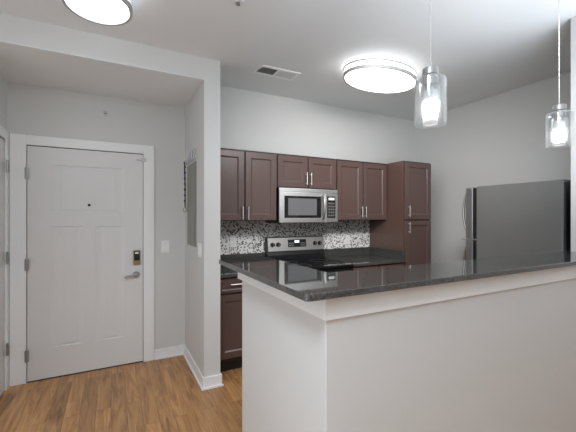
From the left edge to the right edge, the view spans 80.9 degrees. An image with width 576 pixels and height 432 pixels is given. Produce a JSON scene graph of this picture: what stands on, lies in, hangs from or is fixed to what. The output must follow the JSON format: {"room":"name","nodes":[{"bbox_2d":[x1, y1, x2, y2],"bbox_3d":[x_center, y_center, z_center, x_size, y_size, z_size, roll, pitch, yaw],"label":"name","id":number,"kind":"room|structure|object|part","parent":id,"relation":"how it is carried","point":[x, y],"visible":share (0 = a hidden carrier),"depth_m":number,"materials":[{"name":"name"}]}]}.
{"room":"apartment kitchen","nodes":[
{"label":"apartment kitchen","id":0,"kind":"room"},
{"bbox_2d":[0,73,6,136],"bbox_3d":[-2.242,0.005,2.505,0.100,2.840,0.932,0,0,-28],"label":"wall","id":1,"kind":"structure","parent":0,"point":[3,83],"depth_m":2.74,"materials":[{"name":"paint"}]},
{"bbox_2d":[0,125,8,390],"bbox_3d":[-2.163,0.357,2.479,0.016,2.135,0.773,0,0,-28],"label":"trim","id":2,"kind":"structure","parent":1,"relation":"attached to","point":[4,133],"depth_m":2.76,"materials":[{"name":"paint"}]},
{"bbox_2d":[0,137,8,395],"bbox_3d":[-2.208,0.396,2.483,0.120,2.059,0.610,0,0,-28],"label":"door","id":3,"kind":"structure","parent":1,"relation":"in","point":[1,138],"depth_m":2.71,"materials":[{"name":"paint"}]},
{"bbox_2d":[7,82,184,349],"bbox_3d":[-1.741,0.146,3.225,1.454,2.557,0.120,0,0,-28],"label":"wall","id":4,"kind":"structure","parent":0,"point":[31,110],"depth_m":3.38,"materials":[{"name":"paint"}]},
{"bbox_2d":[9,133,153,385],"bbox_3d":[-1.834,0.362,3.099,1.136,2.125,0.018,0,0,-28],"label":"trim","id":5,"kind":"structure","parent":4,"relation":"attached to","point":[18,143],"depth_m":2.88,"materials":[{"name":"paint"}]},
{"bbox_2d":[24,145,145,382],"bbox_3d":[-1.837,0.402,3.128,0.956,2.046,0.164,0,0,-28],"label":"door","id":6,"kind":"structure","parent":4,"relation":"in","point":[83,265],"depth_m":3.08,"materials":[{"name":"paint"}]},
{"bbox_3d":[-1.502,0.563,3.245,0.142,0.062,0.062,0,0,-28],"label":"lever handle","id":7,"kind":"part","parent":6,"relation":"part of","materials":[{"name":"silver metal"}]},
{"bbox_2d":[102,110,108,116],"bbox_3d":[-1.705,-0.969,3.151,0.060,0.060,0.046,0,0,-28],"label":"sprinkler","id":8,"kind":"object","parent":4,"relation":"attached to","point":[105,113],"visible":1,"depth_m":3.16,"materials":[{"name":"paint"}]},
{"bbox_2d":[161,240,168,252],"bbox_3d":[-1.238,0.303,3.410,0.078,0.122,0.018,0,0,-28],"label":"light switch","id":9,"kind":"object","parent":4,"relation":"attached to","point":[164,244],"visible":1,"depth_m":3.41,"materials":[{"name":"white plastic"}]},
{"bbox_2d":[154,345,183,359],"bbox_3d":[-1.203,1.376,3.425,0.284,0.098,0.026,0,0,-28],"label":"baseboard","id":10,"kind":"structure","parent":4,"relation":"attached to","point":[168,352],"depth_m":3.42,"materials":[{"name":"paint"}]},
{"bbox_2d":[0,41,203,107],"bbox_3d":[-1.526,-1.135,2.812,1.454,0.006,0.812,0,0,-28],"label":"ceiling","id":11,"kind":"structure","parent":0,"point":[19,63],"depth_m":2.75,"materials":[{"name":"paint"}]},
{"bbox_2d":[0,13,203,78],"bbox_3d":[-1.365,-1.236,2.506,1.454,0.195,0.120,0,0,-28],"label":"wall header","id":12,"kind":"structure","parent":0,"point":[13,29],"depth_m":2.42,"materials":[{"name":"paint"}]},
{"bbox_2d":[0,355,241,431],"bbox_3d":[0.904,1.475,0.713,5.864,0.100,7.025,0,0,-28],"label":"floor","id":13,"kind":"structure","parent":0,"point":[161,395],"depth_m":2.58,"materials":[{"name":"brown wood"}]},
{"bbox_2d":[220,277,241,371],"bbox_3d":[-0.440,0.984,3.407,0.718,0.882,0.651,0,0,-28],"label":"base cabinet","id":14,"kind":"object","parent":13,"relation":"on","point":[231,287],"visible":0.15,"depth_m":3.05,"materials":[{"name":"brown wood"}]},
{"bbox_3d":[-0.467,0.622,3.076,0.348,0.130,0.020,0,0,-28],"label":"drawer","id":15,"kind":"part","parent":14,"relation":"part of","materials":[{"name":"brown wood"}]},
{"bbox_2d":[220,252,264,277],"bbox_3d":[-0.447,0.475,3.409,0.730,0.133,0.643,0,0,-28],"label":"countertop","id":16,"kind":"structure","parent":14,"relation":"on","point":[225,272],"depth_m":3.63,"materials":[{"name":"black stone"}]},
{"bbox_2d":[265,236,353,272],"bbox_3d":[0.236,0.830,3.721,0.764,1.190,0.715,0,0,-28],"label":"range","id":17,"kind":"object","parent":13,"relation":"on","point":[294,249],"visible":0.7,"depth_m":3.90,"materials":[{"name":"black metal"}]},
{"bbox_3d":[0.104,0.319,3.980,0.746,0.152,0.022,0,0,-28],"label":"control panel","id":18,"kind":"part","parent":17,"relation":"part of","materials":[{"name":"silver metal"}]},
{"bbox_2d":[285,258,353,268],"bbox_3d":[0.244,0.518,3.705,0.764,0.022,0.570,0,0,-28],"label":"cooktop","id":19,"kind":"object","parent":17,"relation":"in","point":[314,263],"depth_m":3.66,"materials":[{"name":"black glass"}]},
{"bbox_2d":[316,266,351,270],"bbox_3d":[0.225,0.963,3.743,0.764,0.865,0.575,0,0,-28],"label":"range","id":20,"kind":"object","parent":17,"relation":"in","point":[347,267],"depth_m":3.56,"materials":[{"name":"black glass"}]},
{"bbox_3d":[0.367,0.875,3.470,0.756,0.620,0.039,0,0,-28],"label":"oven door","id":21,"kind":"part","parent":17,"relation":"part of","materials":[{"name":"silver glass"}]},
{"bbox_2d":[352,263,403,269],"bbox_3d":[0.912,0.984,4.114,0.786,0.882,0.651,0,0,-28],"label":"base cabinet","id":22,"kind":"object","parent":13,"relation":"on","point":[391,264],"visible":0.09,"depth_m":3.85,"materials":[{"name":"black wood"}]},
{"bbox_2d":[324,247,405,266],"bbox_3d":[0.909,0.475,4.118,0.788,0.133,0.643,0,0,-28],"label":"countertop","id":23,"kind":"structure","parent":22,"relation":"on","point":[359,256],"depth_m":4.22,"materials":[{"name":"black stone"}]},
{"bbox_3d":[0.868,0.622,3.775,0.374,0.130,0.020,0,0,-28],"label":"drawer","id":24,"kind":"part","parent":22,"relation":"part of","materials":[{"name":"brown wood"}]},
{"bbox_3d":[1.214,0.622,3.955,0.378,0.130,0.020,0,0,-28],"label":"drawer","id":25,"kind":"part","parent":22,"relation":"part of","materials":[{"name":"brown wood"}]},
{"bbox_2d":[370,161,430,265],"bbox_3d":[1.469,0.375,4.414,0.475,2.100,0.656,0,0,-28],"label":"pantry cabinet","id":26,"kind":"object","parent":13,"relation":"on","point":[406,227],"visible":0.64,"depth_m":4.18,"materials":[{"name":"brown wood"}]},
{"bbox_3d":[1.250,0.325,4.332,0.012,2.000,0.599,0,0,-28],"label":"panel","id":27,"kind":"part","parent":26,"relation":"part of","materials":[{"name":"brown wood"}]},
{"bbox_3d":[1.601,0.676,4.163,0.448,1.258,0.020,0,0,-28],"label":"door","id":28,"kind":"part","parent":26,"relation":"part of","materials":[{"name":"brown wood"}]},
{"bbox_3d":[1.601,-0.315,4.163,0.448,0.696,0.020,0,0,-28],"label":"door","id":29,"kind":"part","parent":26,"relation":"part of","materials":[{"name":"brown wood"}]},
{"bbox_2d":[461,179,570,259],"bbox_3d":[2.166,0.575,3.018,0.764,1.700,0.848,0,0,-28],"label":"refrigerator","id":30,"kind":"object","parent":13,"relation":"on","point":[524,218],"visible":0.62,"depth_m":2.76,"materials":[{"name":"grey metal"}]},
{"bbox_3d":[1.690,-0.037,3.209,0.022,0.415,0.069,0,0,-28],"label":"handle","id":31,"kind":"part","parent":30,"relation":"part of","materials":[{"name":"silver metal"}]},
{"bbox_3d":[2.012,0.776,3.317,0.760,1.118,0.089,0,0,-28],"label":"door","id":32,"kind":"part","parent":30,"relation":"part of","materials":[{"name":"silver metal"}]},
{"bbox_3d":[2.012,-0.034,3.317,0.760,0.470,0.089,0,0,-28],"label":"freezer door","id":33,"kind":"part","parent":30,"relation":"part of","materials":[{"name":"silver metal"}]},
{"bbox_3d":[2.361,0.555,2.648,0.736,1.620,0.012,0,0,-28],"label":"panel","id":34,"kind":"part","parent":30,"relation":"part of","materials":[{"name":"black plastic"}]},
{"bbox_2d":[185,58,219,376],"bbox_3d":[-0.844,-0.045,3.225,0.137,2.940,0.912,0,0,-28],"label":"wall partition","id":35,"kind":"structure","parent":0,"point":[202,112],"depth_m":2.84,"materials":[{"name":"paint"}]},
{"bbox_2d":[183,148,195,164],"bbox_3d":[-0.933,-0.563,3.185,0.058,0.114,0.330,0,0,-28],"label":"key hook rack","id":36,"kind":"object","parent":35,"relation":"attached to","point":[194,156],"visible":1,"depth_m":3.16,"materials":[{"name":"silver metal"}]},
{"bbox_2d":[183,162,186,211],"bbox_3d":[-1.010,-0.288,3.311,0.030,0.496,0.040,0,0,29],"label":"lanyard","id":37,"kind":"object","parent":36,"relation":"hanging from","point":[184,162],"visible":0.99,"depth_m":3.30,"materials":[{"name":"grey"}]},
{"bbox_2d":[187,161,195,246],"bbox_3d":[-0.922,-0.113,3.203,0.020,0.775,0.381,0,0,-28],"label":"electrical panel","id":38,"kind":"object","parent":35,"relation":"attached to","point":[191,169],"visible":1,"depth_m":3.16,"materials":[{"name":"paint"}]},
{"bbox_2d":[198,243,201,257],"bbox_3d":[-0.763,0.290,2.910,0.010,0.120,0.115,0,0,-28],"label":"light switch","id":39,"kind":"object","parent":35,"relation":"attached to","point":[199,244],"visible":1,"depth_m":2.88,"materials":[{"name":"white plastic"}]},
{"bbox_2d":[183,345,223,390],"bbox_3d":[-0.816,1.376,3.169,0.185,0.098,0.838,0,0,-28],"label":"baseboard","id":40,"kind":"structure","parent":35,"relation":"attached to","point":[210,382],"depth_m":2.84,"materials":[{"name":"paint"}]},
{"bbox_2d":[0,0,575,120],"bbox_3d":[0.920,-1.424,0.684,5.864,0.222,6.960,0,0,-28],"label":"ceiling","id":41,"kind":"structure","parent":0,"point":[481,49],"depth_m":2.59,"materials":[{"name":"paint"}]},
{"bbox_2d":[62,0,132,25],"bbox_3d":[-1.092,-1.252,1.943,0.360,0.120,0.390,0,0,-28],"label":"ceiling light","id":42,"kind":"object","parent":41,"relation":"attached to","point":[102,12],"visible":1,"depth_m":1.97,"materials":[{"name":"white plastic"}]},
{"bbox_2d":[232,0,243,5],"bbox_3d":[-0.304,-1.301,2.059,0.076,0.024,0.076,0,0,-28],"label":"sprinkler","id":43,"kind":"object","parent":41,"relation":"attached to","point":[235,2],"visible":1,"depth_m":2.05,"materials":[{"name":"paint"}]},
{"bbox_2d":[252,65,300,80],"bbox_3d":[-0.116,-1.410,3.310,0.440,0.010,0.197,0,0,-28],"label":"ceiling vent","id":44,"kind":"object","parent":41,"relation":"in","point":[270,71],"visible":0.98,"depth_m":3.31,"materials":[{"name":"metal"}]},
{"bbox_2d":[343,57,417,93],"bbox_3d":[0.899,-1.354,3.268,0.838,0.120,0.536,0,0,-28],"label":"ceiling light","id":45,"kind":"object","parent":41,"relation":"attached to","point":[373,75],"visible":1,"depth_m":3.13,"materials":[{"name":"white plastic"}]},
{"bbox_2d":[422,0,438,118],"bbox_3d":[0.660,-0.919,1.564,0.140,0.992,0.140,0,0,-28],"label":"pendant light","id":46,"kind":"object","parent":41,"relation":"hanging from","point":[430,80],"visible":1,"depth_m":1.54,"materials":[{"name":"glass"}]},
{"bbox_3d":[0.660,-1.036,1.564,0.006,0.701,0.007,0,0,10],"label":"cord","id":47,"kind":"part","parent":46,"relation":"part of","materials":[{"name":"grey plastic"}]},
{"bbox_3d":[0.660,-0.570,1.564,0.060,0.068,0.060,0,0,-28],"label":"bulb","id":48,"kind":"part","parent":46,"relation":"part of","materials":[{"name":"white glass"}]},
{"bbox_3d":[0.660,-0.494,1.564,0.068,0.082,0.068,0,0,-28],"label":"bulb","id":49,"kind":"part","parent":46,"relation":"part of","materials":[{"name":"white glass"}]},
{"bbox_2d":[552,0,566,142],"bbox_3d":[1.688,-0.925,2.102,0.140,0.980,0.140,0,0,-28],"label":"pendant light","id":50,"kind":"object","parent":41,"relation":"hanging from","point":[559,131],"visible":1,"depth_m":2.08,"materials":[{"name":"glass"}]},
{"bbox_3d":[1.688,-1.040,2.102,0.006,0.694,0.007,0,0,10],"label":"cord","id":51,"kind":"part","parent":50,"relation":"part of","materials":[{"name":"grey plastic"}]},
{"bbox_3d":[1.688,-0.577,2.102,0.060,0.068,0.060,0,0,-28],"label":"bulb","id":52,"kind":"part","parent":50,"relation":"part of","materials":[{"name":"glass"}]},
{"bbox_3d":[1.688,-0.501,2.102,0.068,0.082,0.068,0,0,-28],"label":"bulb","id":53,"kind":"part","parent":50,"relation":"part of","materials":[{"name":"white glass"}]},
{"bbox_2d":[220,85,413,260],"bbox_3d":[0.489,0.005,4.330,3.248,2.840,0.100,0,0,-28],"label":"wall","id":54,"kind":"structure","parent":0,"point":[249,120],"depth_m":4.15,"materials":[{"name":"paint"}]},
{"bbox_2d":[220,148,275,220],"bbox_3d":[-0.507,-0.317,3.536,0.723,0.717,0.380,0,0,-28],"label":"upper cabinet","id":55,"kind":"object","parent":54,"relation":"attached to","point":[247,178],"visible":0.7,"depth_m":3.42,"materials":[{"name":"brown wood"}]},
{"bbox_3d":[-0.599,-0.309,3.324,0.348,0.691,0.020,0,0,-28],"label":"door","id":56,"kind":"part","parent":55,"relation":"part of","materials":[{"name":"brown wood"}]},
{"bbox_3d":[-0.279,-0.309,3.491,0.342,0.691,0.020,0,0,-28],"label":"door","id":57,"kind":"part","parent":55,"relation":"part of","materials":[{"name":"brown wood"}]},
{"bbox_2d":[220,220,369,254],"bbox_3d":[0.091,0.233,4.060,2.290,0.384,0.010,0,0,-28],"label":"tile backsplash","id":58,"kind":"structure","parent":54,"relation":"attached to","point":[250,235],"depth_m":4.00,"materials":[{"name":"tile"}]},
{"bbox_2d":[230,236,235,247],"bbox_3d":[-0.599,0.277,3.687,0.074,0.120,0.010,0,0,-28],"label":"wall outlet","id":59,"kind":"object","parent":58,"relation":"attached to","point":[232,239],"visible":1,"depth_m":3.68,"materials":[{"name":"white plastic"}]},
{"bbox_2d":[345,235,349,243],"bbox_3d":[0.780,0.300,4.409,0.074,0.120,0.010,0,0,-28],"label":"wall outlet","id":60,"kind":"object","parent":58,"relation":"attached to","point":[347,237],"visible":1,"depth_m":4.40,"materials":[{"name":"white plastic"}]},
{"bbox_2d":[276,153,335,189],"bbox_3d":[0.152,-0.493,3.881,0.761,0.363,0.380,0,0,-28],"label":"upper cabinet","id":61,"kind":"object","parent":54,"relation":"attached to","point":[292,171],"visible":0.91,"depth_m":3.72,"materials":[{"name":"brown wood"}]},
{"bbox_3d":[-0.193,-0.493,3.732,0.012,0.363,0.323,0,0,-28],"label":"panel","id":62,"kind":"part","parent":61,"relation":"part of","materials":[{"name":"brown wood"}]},
{"bbox_3d":[0.051,-0.487,3.664,0.364,0.335,0.020,0,0,-28],"label":"door","id":63,"kind":"part","parent":61,"relation":"part of","materials":[{"name":"brown wood"}]},
{"bbox_2d":[265,188,337,222],"bbox_3d":[0.170,-0.119,3.848,0.748,0.377,0.434,0,0,-28],"label":"microwave","id":64,"kind":"object","parent":61,"relation":"attached to","point":[293,205],"visible":1,"depth_m":3.69,"materials":[{"name":"silver metal"}]},
{"bbox_3d":[0.159,-0.099,3.683,0.576,0.330,0.029,0,0,-28],"label":"door","id":65,"kind":"part","parent":64,"relation":"part of","materials":[{"name":"silver metal"}]},
{"bbox_3d":[0.402,-0.111,3.759,0.025,0.287,0.060,0,0,-28],"label":"handle","id":66,"kind":"part","parent":64,"relation":"part of","materials":[{"name":"silver metal"}]},
{"bbox_3d":[0.491,-0.099,3.857,0.170,0.330,0.029,0,0,-28],"label":"control panel","id":67,"kind":"part","parent":64,"relation":"part of","materials":[{"name":"silver metal"}]},
{"bbox_3d":[0.387,-0.487,3.840,0.364,0.335,0.020,0,0,-28],"label":"door","id":68,"kind":"part","parent":61,"relation":"part of","materials":[{"name":"brown wood"}]},
{"bbox_2d":[335,159,385,219],"bbox_3d":[0.841,-0.317,4.241,0.790,0.717,0.380,0,0,-28],"label":"upper cabinet","id":69,"kind":"object","parent":54,"relation":"attached to","point":[360,185],"visible":0.88,"depth_m":4.08,"materials":[{"name":"brown wood"}]},
{"bbox_3d":[0.736,-0.309,4.023,0.374,0.691,0.020,0,0,-28],"label":"door","id":70,"kind":"part","parent":69,"relation":"part of","materials":[{"name":"brown wood"}]},
{"bbox_3d":[1.079,-0.309,4.202,0.372,0.691,0.020,0,0,-28],"label":"door","id":71,"kind":"part","parent":69,"relation":"part of","materials":[{"name":"brown wood"}]},
{"bbox_2d":[242,16,575,431],"bbox_3d":[1.405,0.005,2.291,3.314,2.840,0.843,0,0,-28],"label":"wall","id":72,"kind":"structure","parent":0,"point":[505,360],"depth_m":1.49,"materials":[{"name":"paint"}]},
{"bbox_2d":[219,251,575,301],"bbox_3d":[0.873,0.259,2.046,2.352,0.024,0.983,0,0,-28],"label":"countertop","id":73,"kind":"structure","parent":72,"relation":"on","point":[306,284],"depth_m":1.47,"materials":[{"name":"black stone"}]},
{"bbox_2d":[238,265,575,320],"bbox_3d":[0.919,0.313,2.062,2.259,0.083,0.894,0,0,-28],"label":"trim","id":74,"kind":"structure","parent":72,"relation":"attached to","point":[343,307],"depth_m":1.39,"materials":[{"name":"paint"}]},
{"bbox_2d":[414,71,570,262],"bbox_3d":[3.496,0.005,1.976,0.100,2.840,6.860,0,0,-28],"label":"wall","id":75,"kind":"structure","parent":0,"point":[506,137],"depth_m":4.03,"materials":[{"name":"paint"}]}
]}

